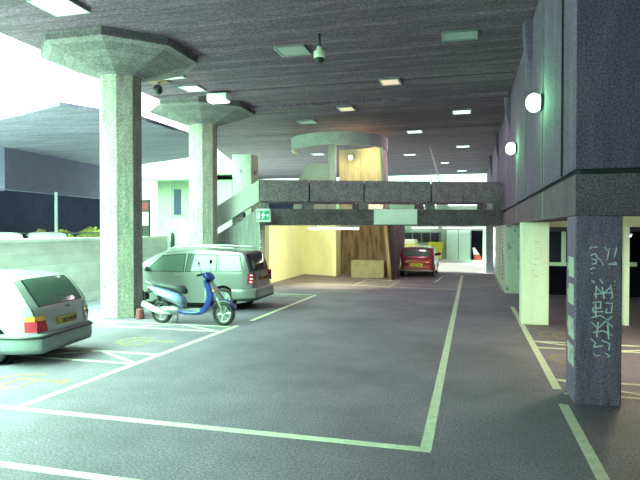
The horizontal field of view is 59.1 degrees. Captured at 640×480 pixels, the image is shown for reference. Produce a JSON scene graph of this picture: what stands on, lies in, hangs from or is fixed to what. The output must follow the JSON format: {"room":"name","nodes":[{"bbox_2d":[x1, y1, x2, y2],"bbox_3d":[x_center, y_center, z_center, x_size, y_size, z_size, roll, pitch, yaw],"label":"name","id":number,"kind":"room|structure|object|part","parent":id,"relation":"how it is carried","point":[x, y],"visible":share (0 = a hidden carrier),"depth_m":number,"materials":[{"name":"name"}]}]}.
{"room":"parking garage","nodes":[
{"label":"parking garage","id":0,"kind":"room"},
{"bbox_2d":[0,238,166,301],"bbox_3d":[-8.019,0.988,13.638,0.300,1.840,16.200,0,1,15],"label":"wall","id":1,"kind":"structure","parent":0,"point":[78,260],"depth_m":16.14,"materials":[{"name":"concrete"}]},
{"bbox_2d":[0,236,168,242],"bbox_3d":[-8.019,0.029,13.621,0.400,0.080,16.300,0,1,15],"label":"trim","id":2,"kind":"structure","parent":1,"relation":"on","point":[143,237],"depth_m":15.63,"materials":[{"name":"concrete"}]},
{"bbox_2d":[40,26,197,318],"bbox_3d":[-4.963,-1.375,14.077,3.480,6.550,3.480,0,1,15],"label":"column","id":3,"kind":"structure","parent":0,"point":[121,60],"depth_m":13.64,"materials":[{"name":"concrete"}]},
{"bbox_2d":[149,96,254,246],"bbox_3d":[-4.230,-1.488,20.452,3.480,6.550,3.480,0,1,15],"label":"column","id":4,"kind":"structure","parent":0,"point":[202,117],"depth_m":19.99,"materials":[{"name":"concrete"}]},
{"bbox_2d":[0,0,538,178],"bbox_3d":[2.966,-4.812,11.931,24.662,0.600,72.065,0,1,6],"label":"ceiling","id":5,"kind":"structure","parent":0,"point":[363,42],"depth_m":14.99,"materials":[{"name":"concrete"}]},
{"bbox_2d":[26,0,90,16],"bbox_3d":[-5.058,-4.555,10.941,0.810,0.080,0.810,0,1,15],"label":"ceiling light","id":6,"kind":"object","parent":5,"relation":"attached to","point":[58,8],"visible":1,"depth_m":11.00,"materials":[{"name":"white plastic"}]},
{"bbox_2d":[148,79,170,94],"bbox_3d":[-4.771,-4.485,16.610,0.600,0.420,0.400,0,1,15],"label":"dome camera","id":7,"kind":"object","parent":5,"relation":"hanging from","point":[157,89],"visible":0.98,"depth_m":16.53,"materials":[{"name":"brown"}]},
{"bbox_3d":[-4.771,-4.670,16.607,0.600,0.050,0.400,0,1,15],"label":"mount plate","id":8,"kind":"part","parent":7,"relation":"part of","materials":[{"name":"brown"}]},
{"bbox_2d":[158,75,185,80],"bbox_3d":[-4.442,-4.658,15.899,0.990,0.050,0.890,0,1,15],"label":"ceiling light","id":9,"kind":"object","parent":5,"relation":"attached to","point":[183,76],"visible":0.2,"depth_m":16.21,"materials":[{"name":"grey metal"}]},
{"bbox_2d":[178,84,206,91],"bbox_3d":[-3.934,-4.684,17.419,0.640,0.050,0.710,0,1,15],"label":"ceiling light","id":10,"kind":"object","parent":5,"relation":"attached to","point":[191,87],"visible":1,"depth_m":17.39,"materials":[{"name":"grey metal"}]},
{"bbox_2d":[181,86,202,90],"bbox_3d":[-3.934,-4.694,17.419,0.550,0.030,0.620,0,1,15],"label":"diffuser","id":11,"kind":"object","parent":10,"relation":"attached to","point":[187,88],"depth_m":17.42,"materials":[{"name":"grey plastic"}]},
{"bbox_2d":[207,92,230,103],"bbox_3d":[-3.223,-4.554,17.956,0.660,0.330,0.360,0,1,15],"label":"box light","id":12,"kind":"object","parent":5,"relation":"hanging from","point":[214,98],"visible":1,"depth_m":17.82,"materials":[{"name":"grey plastic"}]},
{"bbox_2d":[208,100,229,103],"bbox_3d":[-3.223,-4.404,17.959,0.600,0.030,0.320,0,1,15],"label":"diffuser","id":13,"kind":"object","parent":12,"relation":"attached to","point":[211,101],"depth_m":17.87,"materials":[{"name":"grey plastic"}]},
{"bbox_2d":[273,44,311,56],"bbox_3d":[-0.666,-4.620,13.756,0.770,0.050,0.690,0,1,15],"label":"ceiling light","id":14,"kind":"object","parent":5,"relation":"attached to","point":[297,49],"visible":1,"depth_m":13.73,"materials":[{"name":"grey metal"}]},
{"bbox_2d":[277,47,307,55],"bbox_3d":[-0.666,-4.630,13.756,0.680,0.030,0.600,0,1,15],"label":"diffuser","id":15,"kind":"object","parent":14,"relation":"attached to","point":[283,51],"depth_m":13.81,"materials":[{"name":"grey plastic"}]},
{"bbox_2d":[296,119,317,123],"bbox_3d":[-0.530,-4.780,22.825,0.710,0.050,0.710,0,1,15],"label":"ceiling light","id":16,"kind":"object","parent":5,"relation":"attached to","point":[307,121],"visible":1,"depth_m":22.72,"materials":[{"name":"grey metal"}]},
{"bbox_2d":[298,121,314,123],"bbox_3d":[-0.530,-4.790,22.825,0.620,0.030,0.620,0,1,15],"label":"diffuser","id":17,"kind":"object","parent":16,"relation":"attached to","point":[300,122],"depth_m":22.93,"materials":[{"name":"grey"}]},
{"bbox_2d":[310,153,324,155],"bbox_3d":[-0.118,-4.953,32.544,0.710,0.050,0.710,0,1,15],"label":"ceiling light","id":18,"kind":"object","parent":5,"relation":"attached to","point":[313,154],"visible":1,"depth_m":32.50,"materials":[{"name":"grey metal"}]},
{"bbox_2d":[314,33,325,63],"bbox_3d":[-0.008,-4.293,12.656,0.270,0.665,0.270,0,1,15],"label":"dome camera","id":19,"kind":"object","parent":5,"relation":"hanging from","point":[319,54],"visible":1,"depth_m":12.59,"materials":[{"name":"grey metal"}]},
{"bbox_3d":[-0.008,-4.475,12.652,0.056,0.300,0.053,0,1,15],"label":"stem","id":20,"kind":"part","parent":19,"relation":"part of","materials":[{"name":"grey metal"}]},
{"bbox_2d":[336,106,355,111],"bbox_3d":[0.956,-4.737,20.360,0.590,0.050,0.710,0,1,15],"label":"ceiling light","id":21,"kind":"object","parent":5,"relation":"attached to","point":[340,108],"visible":0.93,"depth_m":20.29,"materials":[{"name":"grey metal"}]},
{"bbox_2d":[339,107,353,110],"bbox_3d":[0.956,-4.747,20.360,0.500,0.030,0.620,0,1,15],"label":"diffuser","id":22,"kind":"object","parent":21,"relation":"attached to","point":[340,108],"depth_m":20.34,"materials":[{"name":"grey plastic"}]},
{"bbox_2d":[378,77,401,85],"bbox_3d":[2.070,-4.671,16.650,0.590,0.050,0.710,0,1,15],"label":"ceiling light","id":23,"kind":"object","parent":5,"relation":"attached to","point":[395,80],"visible":1,"depth_m":16.60,"materials":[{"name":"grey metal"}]},
{"bbox_2d":[380,79,398,84],"bbox_3d":[2.070,-4.681,16.650,0.500,0.030,0.620,0,1,15],"label":"diffuser","id":24,"kind":"object","parent":23,"relation":"attached to","point":[382,81],"depth_m":16.60,"materials":[{"name":"grey"}]},
{"bbox_2d":[403,153,415,155],"bbox_3d":[5.196,-4.955,32.683,0.710,0.050,0.710,0,1,15],"label":"ceiling light","id":25,"kind":"object","parent":5,"relation":"attached to","point":[404,154],"visible":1,"depth_m":32.65,"materials":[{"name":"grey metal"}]},
{"bbox_2d":[406,129,422,133],"bbox_3d":[4.209,-4.820,25.082,0.690,0.050,0.710,0,1,15],"label":"ceiling light","id":26,"kind":"object","parent":5,"relation":"attached to","point":[418,130],"visible":1,"depth_m":25.03,"materials":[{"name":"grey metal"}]},
{"bbox_2d":[429,146,439,180],"bbox_3d":[5.971,-3.972,29.389,0.568,1.916,0.061,0,1,15],"label":"pole","id":27,"kind":"object","parent":5,"relation":"hanging from","point":[429,146],"visible":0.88,"depth_m":29.37,"materials":[{"name":"grey metal"}]},
{"bbox_2d":[441,28,477,41],"bbox_3d":[3.138,-4.601,12.693,0.790,0.050,0.590,0,1,15],"label":"ceiling light","id":28,"kind":"object","parent":5,"relation":"attached to","point":[466,34],"visible":1,"depth_m":12.67,"materials":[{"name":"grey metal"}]},
{"bbox_2d":[443,32,475,40],"bbox_3d":[3.138,-4.611,12.693,0.700,0.030,0.500,0,1,15],"label":"diffuser","id":29,"kind":"object","parent":28,"relation":"attached to","point":[447,36],"depth_m":12.74,"materials":[{"name":"grey plastic"}]},
{"bbox_2d":[452,109,470,114],"bbox_3d":[5.242,-4.746,20.876,0.690,0.050,0.710,0,1,15],"label":"ceiling light","id":30,"kind":"object","parent":5,"relation":"attached to","point":[455,111],"visible":1,"depth_m":20.80,"materials":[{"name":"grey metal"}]},
{"bbox_2d":[453,110,469,113],"bbox_3d":[5.242,-4.756,20.876,0.600,0.030,0.620,0,1,15],"label":"diffuser","id":31,"kind":"object","parent":30,"relation":"attached to","point":[454,111],"depth_m":20.89,"materials":[{"name":"grey plastic"}]},
{"bbox_2d":[456,145,469,147],"bbox_3d":[7.472,-4.899,29.491,0.710,0.050,0.710,0,1,15],"label":"ceiling light","id":32,"kind":"object","parent":5,"relation":"attached to","point":[457,146],"visible":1,"depth_m":29.52,"materials":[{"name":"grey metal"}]},
{"bbox_2d":[269,204,292,208],"bbox_3d":[0.533,-1.968,51.777,14.400,6.400,0.400,0,1,15],"label":"window","id":33,"kind":"structure","parent":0,"point":[271,206],"depth_m":52.66,"materials":[{"name":"blue glass"}]},
{"bbox_2d":[265,225,303,282],"bbox_3d":[-1.514,0.253,25.245,0.300,2.900,5.200,0,1,15],"label":"wall","id":34,"kind":"structure","parent":0,"point":[284,245],"depth_m":24.55,"materials":[{"name":"beige paint"}]},
{"bbox_2d":[304,226,331,275],"bbox_3d":[-0.044,0.220,27.079,2.007,2.900,0.271,1,1,40],"label":"wall","id":35,"kind":"structure","parent":0,"point":[317,242],"depth_m":26.95,"materials":[{"name":"beige paint"}]},
{"bbox_2d":[0,248,639,479],"bbox_3d":[-3.084,1.588,37.071,115.000,0.211,120.000,0,1,15],"label":"floor","id":36,"kind":"structure","parent":0,"point":[415,375],"depth_m":7.46,"materials":[{"name":"asphalt"}]},
{"bbox_2d":[0,269,92,364],"bbox_3d":[-6.419,1.292,9.923,4.375,1.515,2.067,0,1,8],"label":"estate car","id":37,"kind":"object","parent":36,"relation":"on","point":[41,312],"visible":1,"depth_m":9.13,"materials":[{"name":"silver metal"}]},
{"bbox_2d":[24,315,45,321],"bbox_3d":[-4.500,1.255,8.942,0.087,0.086,0.323,1,1,41],"label":"lamp","id":38,"kind":"object","parent":37,"relation":"on","point":[27,318],"depth_m":8.92,"materials":[{"name":"orange"}]},
{"bbox_2d":[24,320,47,332],"bbox_3d":[-4.486,1.380,8.949,0.099,0.176,0.358,1,1,44],"label":"tail lamp","id":39,"kind":"object","parent":37,"relation":"on","point":[30,326],"depth_m":8.90,"materials":[{"name":"red plastic"}]},
{"bbox_3d":[-4.337,1.339,9.630,0.080,0.120,0.540,0,1,8],"label":"number plate","id":40,"kind":"part","parent":37,"relation":"part of","materials":[{"name":"brown"}]},
{"bbox_2d":[83,309,87,319],"bbox_3d":[-4.292,1.355,10.327,0.099,0.176,0.358,-1,1,-27],"label":"tail lamp","id":41,"kind":"object","parent":37,"relation":"on","point":[85,311],"depth_m":10.23,"materials":[{"name":"red plastic"}]},
{"bbox_2d":[0,190,99,238],"bbox_3d":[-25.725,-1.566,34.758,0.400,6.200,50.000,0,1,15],"label":"building","id":42,"kind":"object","parent":36,"relation":"on","point":[20,212],"visible":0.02,"depth_m":46.08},
{"bbox_2d":[54,192,57,231],"bbox_3d":[-13.585,-0.415,29.066,0.150,4.100,0.143,0,1,15],"label":"post","id":43,"kind":"object","parent":36,"relation":"on","point":[55,193],"visible":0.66,"depth_m":28.99,"materials":[{"name":"metal"}]},
{"bbox_2d":[0,102,188,198],"bbox_3d":[-15.657,-3.399,27.546,22.350,2.120,16.700,0,1,15],"label":"deck","id":44,"kind":"object","parent":43,"relation":"on","point":[48,149],"visible":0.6,"depth_m":26.22,"materials":[{"name":"concrete"}]},
{"bbox_2d":[20,232,99,237],"bbox_3d":[-15.044,0.629,28.851,0.080,2.020,20.000,0,1,15],"label":"guard rail","id":45,"kind":"object","parent":36,"relation":"on","point":[66,233],"visible":0.18,"depth_m":32.66,"materials":[{"name":"grey metal"}]},
{"bbox_3d":[-15.044,-0.336,28.834,0.080,0.090,20.000,0,1,15],"label":"rail","id":46,"kind":"part","parent":45,"relation":"part of","materials":[{"name":"grey metal"}]},
{"bbox_2d":[135,309,144,318],"bbox_3d":[-4.364,1.788,13.663,0.215,0.240,0.215,0,1,15],"label":"stub","id":47,"kind":"object","parent":36,"relation":"on","point":[139,312],"visible":1,"depth_m":13.59,"materials":[{"name":"red rubber"}]},
{"bbox_2d":[142,200,150,235],"bbox_3d":[-7.563,-0.007,24.362,0.480,3.450,0.108,0,1,15],"label":"information board","id":48,"kind":"object","parent":36,"relation":"on","point":[145,203],"visible":0.43,"depth_m":24.27,"materials":[{"name":"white plastic"}]},
{"bbox_2d":[171,232,173,249],"bbox_3d":[-5.649,0.733,21.573,0.120,2.070,0.120,0,1,15],"label":"post","id":49,"kind":"object","parent":36,"relation":"on","point":[172,233],"visible":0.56,"depth_m":21.51,"materials":[{"name":"grey metal"}]},
{"bbox_2d":[141,260,236,324],"bbox_3d":[-2.965,1.194,12.873,2.214,1.468,0.815,0,1,12],"label":"motor scooter","id":50,"kind":"object","parent":36,"relation":"on","point":[172,292],"visible":1,"depth_m":12.79,"materials":[{"name":"blue plastic"}]},
{"bbox_3d":[-3.943,1.264,13.081,0.186,0.224,0.203,0,1,12],"label":"number plate","id":51,"kind":"part","parent":50,"relation":"part of","materials":[{"name":"black plastic"}]},
{"bbox_3d":[-3.426,1.325,12.973,0.666,0.286,0.407,0,1,12],"label":"panel","id":52,"kind":"part","parent":50,"relation":"part of","materials":[{"name":"silver metal"}]},
{"bbox_3d":[-3.437,1.101,12.971,0.777,0.258,0.328,0,1,12],"label":"seat","id":53,"kind":"part","parent":50,"relation":"part of","materials":[{"name":"grey plastic"}]},
{"bbox_3d":[-2.883,1.595,12.863,0.666,0.223,0.362,0,1,12],"label":"footboard","id":54,"kind":"part","parent":50,"relation":"part of","materials":[{"name":"blue plastic"}]},
{"bbox_3d":[-2.361,1.190,12.746,0.400,0.510,0.362,0,1,12],"label":"panel","id":55,"kind":"part","parent":50,"relation":"part of","materials":[{"name":"silver metal"}]},
{"bbox_3d":[-2.279,1.443,12.650,0.243,0.453,0.059,0,1,17],"label":"fork leg","id":56,"kind":"part","parent":50,"relation":"part of","materials":[{"name":"grey metal"}]},
{"bbox_2d":[142,172,264,235],"bbox_3d":[-9.528,-2.121,50.517,8.200,6.750,11.200,0,1,15],"label":"building","id":57,"kind":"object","parent":36,"relation":"on","point":[172,189],"visible":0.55,"depth_m":46.47,"materials":[{"name":"white paint"}]},
{"bbox_2d":[143,245,273,309],"bbox_3d":[-3.683,1.041,16.142,4.470,1.794,2.175,0,1,13],"label":"van","id":58,"kind":"object","parent":36,"relation":"on","point":[242,275],"visible":0.68,"depth_m":15.20,"materials":[{"name":"silver metal"}]},
{"bbox_3d":[-3.177,0.222,15.250,2.013,0.124,0.055,0,1,13],"label":"roof rail","id":59,"kind":"part","parent":58,"relation":"part of","materials":[{"name":"grey metal"}]},
{"bbox_3d":[-2.852,0.196,16.706,2.013,0.124,0.055,0,1,13],"label":"roof rail","id":60,"kind":"part","parent":58,"relation":"part of","materials":[{"name":"grey metal"}]},
{"bbox_2d":[247,273,256,283],"bbox_3d":[-1.781,1.027,14.985,0.110,0.286,0.341,1,1,33],"label":"tail lamp","id":61,"kind":"object","parent":58,"relation":"attached to","point":[251,278],"depth_m":14.89,"materials":[{"name":"red plastic"}]},
{"bbox_2d":[167,180,264,256],"bbox_3d":[-4.191,-0.240,22.161,4.708,3.995,1.720,0,1,15],"label":"stair","id":62,"kind":"structure","parent":36,"relation":"on","point":[245,230],"depth_m":21.05,"materials":[{"name":"paint"}]},
{"bbox_2d":[232,154,257,215],"bbox_3d":[-3.101,-0.892,23.520,0.850,5.250,0.812,0,1,15],"label":"tower","id":63,"kind":"object","parent":36,"relation":"on","point":[244,166],"visible":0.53,"depth_m":23.13,"materials":[{"name":"white paint"}]},
{"bbox_2d":[151,128,494,247],"bbox_3d":[-0.315,-7.207,76.515,46.000,16.000,8.050,0,1,15],"label":"building","id":64,"kind":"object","parent":36,"relation":"on","point":[224,164],"visible":0.11,"depth_m":75.85,"materials":[{"name":"white paint"}]},
{"bbox_2d":[291,131,395,279],"bbox_3d":[1.076,-1.384,25.329,4.649,6.170,4.650,0,1,15],"label":"spiral staircase","id":65,"kind":"structure","parent":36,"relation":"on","point":[365,251],"depth_m":25.80,"materials":[{"name":"concrete"}]},
{"bbox_3d":[-0.422,-2.303,24.987,1.620,2.220,0.150,0,1,15],"label":"stair balustrade","id":66,"kind":"part","parent":65,"relation":"part of","materials":[{"name":"concrete"}]},
{"bbox_2d":[399,246,440,276],"bbox_3d":[4.863,1.007,27.490,2.006,1.464,3.790,0,1,15],"label":"hatchback car","id":67,"kind":"object","parent":36,"relation":"on","point":[412,258],"visible":1,"depth_m":25.88,"materials":[{"name":"red paint"}]},
{"bbox_2d":[495,225,519,293],"bbox_3d":[7.564,0.581,22.811,0.638,2.330,7.850,0,1,15],"label":"wall block","id":68,"kind":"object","parent":36,"relation":"on","point":[507,237],"visible":0.97,"depth_m":19.07,"materials":[{"name":"white paint"}]},
{"bbox_2d":[259,180,502,225],"bbox_3d":[2.326,-1.408,22.150,9.369,1.670,1.820,0,1,-6],"label":"footbridge","id":69,"kind":"object","parent":68,"relation":"on","point":[429,194],"visible":0.93,"depth_m":21.25,"materials":[{"name":"concrete"}]},
{"bbox_2d":[256,207,270,221],"bbox_3d":[-2.040,-0.933,20.524,0.540,0.557,0.174,0,1,15],"label":"exit sign","id":70,"kind":"object","parent":69,"relation":"hanging from","point":[262,215],"visible":1,"depth_m":20.45,"materials":[{"name":"green plastic"}]},
{"bbox_3d":[-1.318,-1.821,20.901,1.810,0.800,0.120,0,1,-6],"label":"parapet panel","id":71,"kind":"part","parent":69,"relation":"part of","materials":[{"name":"concrete"}]},
{"bbox_3d":[-1.497,-1.801,22.593,1.810,0.700,0.120,0,1,-6],"label":"parapet panel","id":72,"kind":"part","parent":69,"relation":"part of","materials":[{"name":"concrete"}]},
{"bbox_2d":[308,225,359,228],"bbox_3d":[0.517,-0.479,21.247,1.950,0.165,0.120,0,1,-6],"label":"lamp","id":73,"kind":"object","parent":69,"relation":"attached to","point":[315,227],"visible":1,"depth_m":21.20,"materials":[{"name":"white paint"}]},
{"bbox_3d":[0.452,-1.804,22.799,2.010,0.700,0.120,0,1,-6],"label":"parapet panel","id":74,"kind":"part","parent":69,"relation":"part of","materials":[{"name":"concrete"}]},
{"bbox_3d":[0.631,-1.825,21.108,2.010,0.800,0.120,0,1,-6],"label":"parapet panel","id":75,"kind":"part","parent":69,"relation":"part of","materials":[{"name":"concrete"}]},
{"bbox_3d":[2.759,-1.809,23.044,2.530,0.700,0.120,0,1,-6],"label":"parapet panel","id":76,"kind":"part","parent":69,"relation":"part of","materials":[{"name":"concrete"}]},
{"bbox_2d":[373,209,416,224],"bbox_3d":[2.857,-0.873,21.331,1.690,0.610,0.059,0,1,-6],"label":"sign board","id":77,"kind":"object","parent":69,"relation":"attached to","point":[380,216],"visible":1,"depth_m":21.30,"materials":[{"name":"grey metal"}]},
{"bbox_3d":[2.938,-1.829,21.353,2.530,0.800,0.120,0,1,-6],"label":"parapet panel","id":78,"kind":"part","parent":69,"relation":"part of","materials":[{"name":"concrete"}]},
{"bbox_3d":[5.469,-1.814,23.331,2.819,0.700,0.120,0,1,-6],"label":"parapet panel","id":79,"kind":"part","parent":69,"relation":"part of","materials":[{"name":"concrete"}]},
{"bbox_3d":[5.648,-1.834,21.640,2.819,0.800,0.120,0,1,-6],"label":"parapet panel","id":80,"kind":"part","parent":69,"relation":"part of","materials":[{"name":"concrete"}]},
{"bbox_2d":[549,232,566,294],"bbox_3d":[7.742,0.733,18.756,0.830,2.170,0.120,0,1,15],"label":"framed window","id":81,"kind":"structure","parent":36,"relation":"on","point":[557,240],"depth_m":18.68,"materials":[{"name":"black glass"}]},
{"bbox_3d":[7.713,0.218,18.754,0.570,1.040,0.040,0,1,15],"label":"pane","id":82,"kind":"part","parent":81,"relation":"part of","materials":[{"name":"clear glass"}]},
{"bbox_3d":[7.742,1.337,18.767,0.830,0.960,0.100,0,1,15],"label":"wall panel","id":83,"kind":"part","parent":81,"relation":"part of","materials":[{"name":"black glass"}]},
{"bbox_3d":[7.742,0.798,18.757,0.830,0.120,0.120,0,1,15],"label":"sill","id":84,"kind":"part","parent":81,"relation":"part of","materials":[{"name":"white paint"}]},
{"bbox_2d":[622,227,629,325],"bbox_3d":[6.915,0.814,12.768,0.110,2.220,0.200,0,1,15],"label":"post","id":85,"kind":"object","parent":36,"relation":"on","point":[626,230],"visible":0.86,"depth_m":12.68,"materials":[{"name":"white paint"}]},
{"bbox_2d":[629,262,639,296],"bbox_3d":[10.869,1.274,17.840,2.550,1.120,0.100,0,1,15],"label":"barrier","id":86,"kind":"object","parent":36,"relation":"on","point":[634,271],"visible":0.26,"depth_m":18.04,"materials":[{"name":"white paint"}]},
{"bbox_3d":[9.876,0.779,18.085,0.500,0.140,0.080,0,1,15],"label":"rail","id":87,"kind":"part","parent":86,"relation":"part of","materials":[{"name":"metal"}]},
{"bbox_3d":[-16.950,0.758,37.640,6.900,1.450,12.000,0,1,15],"label":"trim","id":88,"kind":"structure","parent":36,"relation":"on","visible":0},
{"bbox_2d":[58,229,73,237],"bbox_3d":[-16.786,-0.271,36.544,1.565,0.875,1.567,0,1,15],"label":"bush","id":89,"kind":"object","parent":88,"relation":"on","point":[60,230],"visible":0.08,"depth_m":36.52,"materials":[{"name":"green plant"}]},
{"bbox_2d":[76,226,99,237],"bbox_3d":[-14.766,-0.372,36.617,1.934,1.068,1.944,0,1,15],"label":"bush","id":90,"kind":"object","parent":88,"relation":"on","point":[90,228],"visible":0.33,"depth_m":36.17,"materials":[{"name":"green plant"}]},
{"bbox_2d":[391,226,404,274],"bbox_3d":[3.674,0.187,27.538,0.850,2.950,0.700,0,1,15],"label":"pillar","id":91,"kind":"structure","parent":0,"point":[398,232],"depth_m":27.17,"materials":[{"name":"concrete"}]},
{"bbox_2d":[336,202,487,259],"bbox_3d":[5.724,-0.697,42.139,13.400,4.200,0.400,0,1,15],"label":"wall","id":92,"kind":"structure","parent":0,"point":[441,229],"depth_m":41.09,"materials":[{"name":"white paint"}]},
{"bbox_2d":[405,232,440,242],"bbox_3d":[7.475,-0.184,41.434,2.750,0.800,0.080,0,1,15],"label":"window strip","id":93,"kind":"object","parent":92,"relation":"attached to","point":[422,237],"visible":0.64,"depth_m":41.34,"materials":[{"name":"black glass"}]},
{"bbox_3d":[6.505,-0.189,41.661,0.560,0.660,0.020,0,1,15],"label":"pane","id":94,"kind":"part","parent":93,"relation":"part of","materials":[{"name":"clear glass"}]},
{"bbox_3d":[7.134,-0.186,41.494,0.560,0.660,0.020,0,1,15],"label":"pane","id":95,"kind":"part","parent":93,"relation":"part of","materials":[{"name":"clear glass"}]},
{"bbox_3d":[7.762,-0.183,41.327,0.560,0.660,0.020,0,1,15],"label":"pane","id":96,"kind":"part","parent":93,"relation":"part of","materials":[{"name":"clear glass"}]},
{"bbox_3d":[8.390,-0.180,41.160,0.560,0.660,0.020,0,1,15],"label":"pane","id":97,"kind":"part","parent":93,"relation":"part of","materials":[{"name":"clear glass"}]},
{"bbox_2d":[446,229,469,259],"bbox_3d":[9.970,0.327,40.769,1.720,2.200,0.100,0,1,15],"label":"roller door","id":98,"kind":"structure","parent":92,"relation":"in","point":[457,241],"depth_m":40.73,"materials":[{"name":"metal"}]},
{"bbox_2d":[471,229,485,259],"bbox_3d":[11.359,0.334,40.389,1.000,2.200,0.120,0,1,15],"label":"doorway","id":99,"kind":"structure","parent":92,"relation":"in","point":[478,238],"depth_m":40.38,"materials":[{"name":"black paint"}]},
{"bbox_3d":[11.736,0.336,40.289,0.220,2.200,0.120,0,1,15],"label":"white frame","id":100,"kind":"part","parent":99,"relation":"part of","materials":[{"name":"paint"}]},
{"bbox_2d":[424,259,494,273],"bbox_3d":[-4.805,1.471,37.992,31.200,0.012,13.100,0,1,15],"label":"ground","id":101,"kind":"structure","parent":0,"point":[445,265],"depth_m":33.04,"materials":[{"name":"white concrete"}]},
{"bbox_2d":[405,239,420,246],"bbox_3d":[6.115,0.708,39.059,1.550,1.500,2.600,0,1,15],"label":"delivery van","id":102,"kind":"object","parent":101,"relation":"on","point":[408,242],"visible":0.11,"depth_m":38.07,"materials":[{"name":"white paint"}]},
{"bbox_2d":[428,242,442,259],"bbox_3d":[8.334,0.791,40.539,1.020,1.280,0.840,0,1,15],"label":"bin","id":103,"kind":"object","parent":101,"relation":"on","point":[438,246],"visible":0.66,"depth_m":40.15,"materials":[{"name":"yellow plastic"}]},
{"bbox_3d":[8.334,0.216,40.529,1.020,0.130,0.840,0,1,15],"label":"lid","id":104,"kind":"part","parent":103,"relation":"part of","materials":[{"name":"yellow plastic"}]},
{"bbox_2d":[473,248,482,259],"bbox_3d":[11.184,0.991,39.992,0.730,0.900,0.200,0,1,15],"label":"cone","id":105,"kind":"object","parent":101,"relation":"on","point":[477,256],"visible":0.86,"depth_m":39.96,"materials":[{"name":"red"}]},
{"bbox_2d":[485,226,492,272],"bbox_3d":[8.577,0.169,28.562,0.340,2.950,1.000,0,1,15],"label":"pillar","id":106,"kind":"structure","parent":0,"point":[489,229],"depth_m":28.09,"materials":[{"name":"grey concrete"}]},
{"bbox_2d":[519,222,548,324],"bbox_3d":[4.941,0.754,13.029,0.580,2.330,0.608,0,1,15],"label":"square pillar","id":107,"kind":"structure","parent":0,"point":[534,236],"depth_m":12.75,"materials":[{"name":"white paint"}]},
{"bbox_2d":[485,0,639,227],"bbox_3d":[12.385,-2.768,26.913,7.920,4.220,43.530,0,1,15],"label":"wall","id":108,"kind":"structure","parent":0,"point":[579,154],"depth_m":6.98,"materials":[{"name":"concrete"}]},
{"bbox_2d":[461,226,485,227],"bbox_3d":[11.034,-0.937,40.308,1.900,0.165,0.120,0,1,15],"label":"strip light","id":109,"kind":"object","parent":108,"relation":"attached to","point":[464,226],"visible":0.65,"depth_m":40.24,"materials":[{"name":"white paint"}]},
{"bbox_2d":[506,143,516,153],"bbox_3d":[5.332,-2.549,15.716,0.295,0.330,0.300,0,1,15],"label":"wall lamp","id":110,"kind":"object","parent":108,"relation":"attached to","point":[511,148],"visible":0.98,"depth_m":15.61,"materials":[{"name":"white glass"}]},
{"bbox_2d":[526,93,543,111],"bbox_3d":[3.829,-2.449,10.064,0.295,0.330,0.300,0,1,15],"label":"wall lamp","id":111,"kind":"object","parent":108,"relation":"attached to","point":[534,102],"visible":0.99,"depth_m":9.96,"materials":[{"name":"white glass"}]},
{"bbox_2d":[549,216,639,226],"bbox_3d":[12.133,-0.527,11.666,13.950,0.500,0.400,0,1,15],"label":"trim","id":112,"kind":"structure","parent":108,"relation":"attached to","point":[628,221],"depth_m":12.83,"materials":[{"name":"paint"}]},
{"bbox_2d":[549,227,639,231],"bbox_3d":[13.604,-0.565,17.199,13.950,0.620,0.250,0,1,15],"label":"trim","id":113,"kind":"structure","parent":108,"relation":"attached to","point":[551,229],"depth_m":18.56,"materials":[{"name":"concrete"}]},
{"bbox_2d":[566,215,622,406],"bbox_3d":[3.467,0.858,7.170,0.536,2.330,0.632,0,1,15],"label":"square pillar","id":114,"kind":"structure","parent":0,"point":[594,242],"depth_m":6.88,"materials":[{"name":"concrete"}]},
{"bbox_2d":[566,232,639,268],"bbox_3d":[17.240,0.251,30.399,14.300,2.720,0.400,0,1,15],"label":"window","id":115,"kind":"structure","parent":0,"point":[635,239],"depth_m":30.28,"materials":[{"name":"black glass"}]},
{"bbox_3d":[-19.543,1.587,14.282,21.900,0.620,29.500,0,1,15],"label":"ground","id":116,"kind":"structure","parent":0,"visible":0},
{"bbox_2d":[0,232,22,238],"bbox_3d":[-12.542,0.456,22.091,1.685,1.515,4.300,-1,1,-30],"label":"parked car","id":117,"kind":"object","parent":116,"relation":"on","point":[3,235],"visible":0.12,"depth_m":20.79,"materials":[{"name":"silver metal"}]},
{"bbox_2d":[25,232,66,238],"bbox_3d":[-12.583,0.390,25.827,1.685,1.515,4.300,-1,1,-30],"label":"parked car","id":118,"kind":"object","parent":116,"relation":"on","point":[31,235],"visible":0.2,"depth_m":24.36,"materials":[{"name":"silver metal"}]}
]}

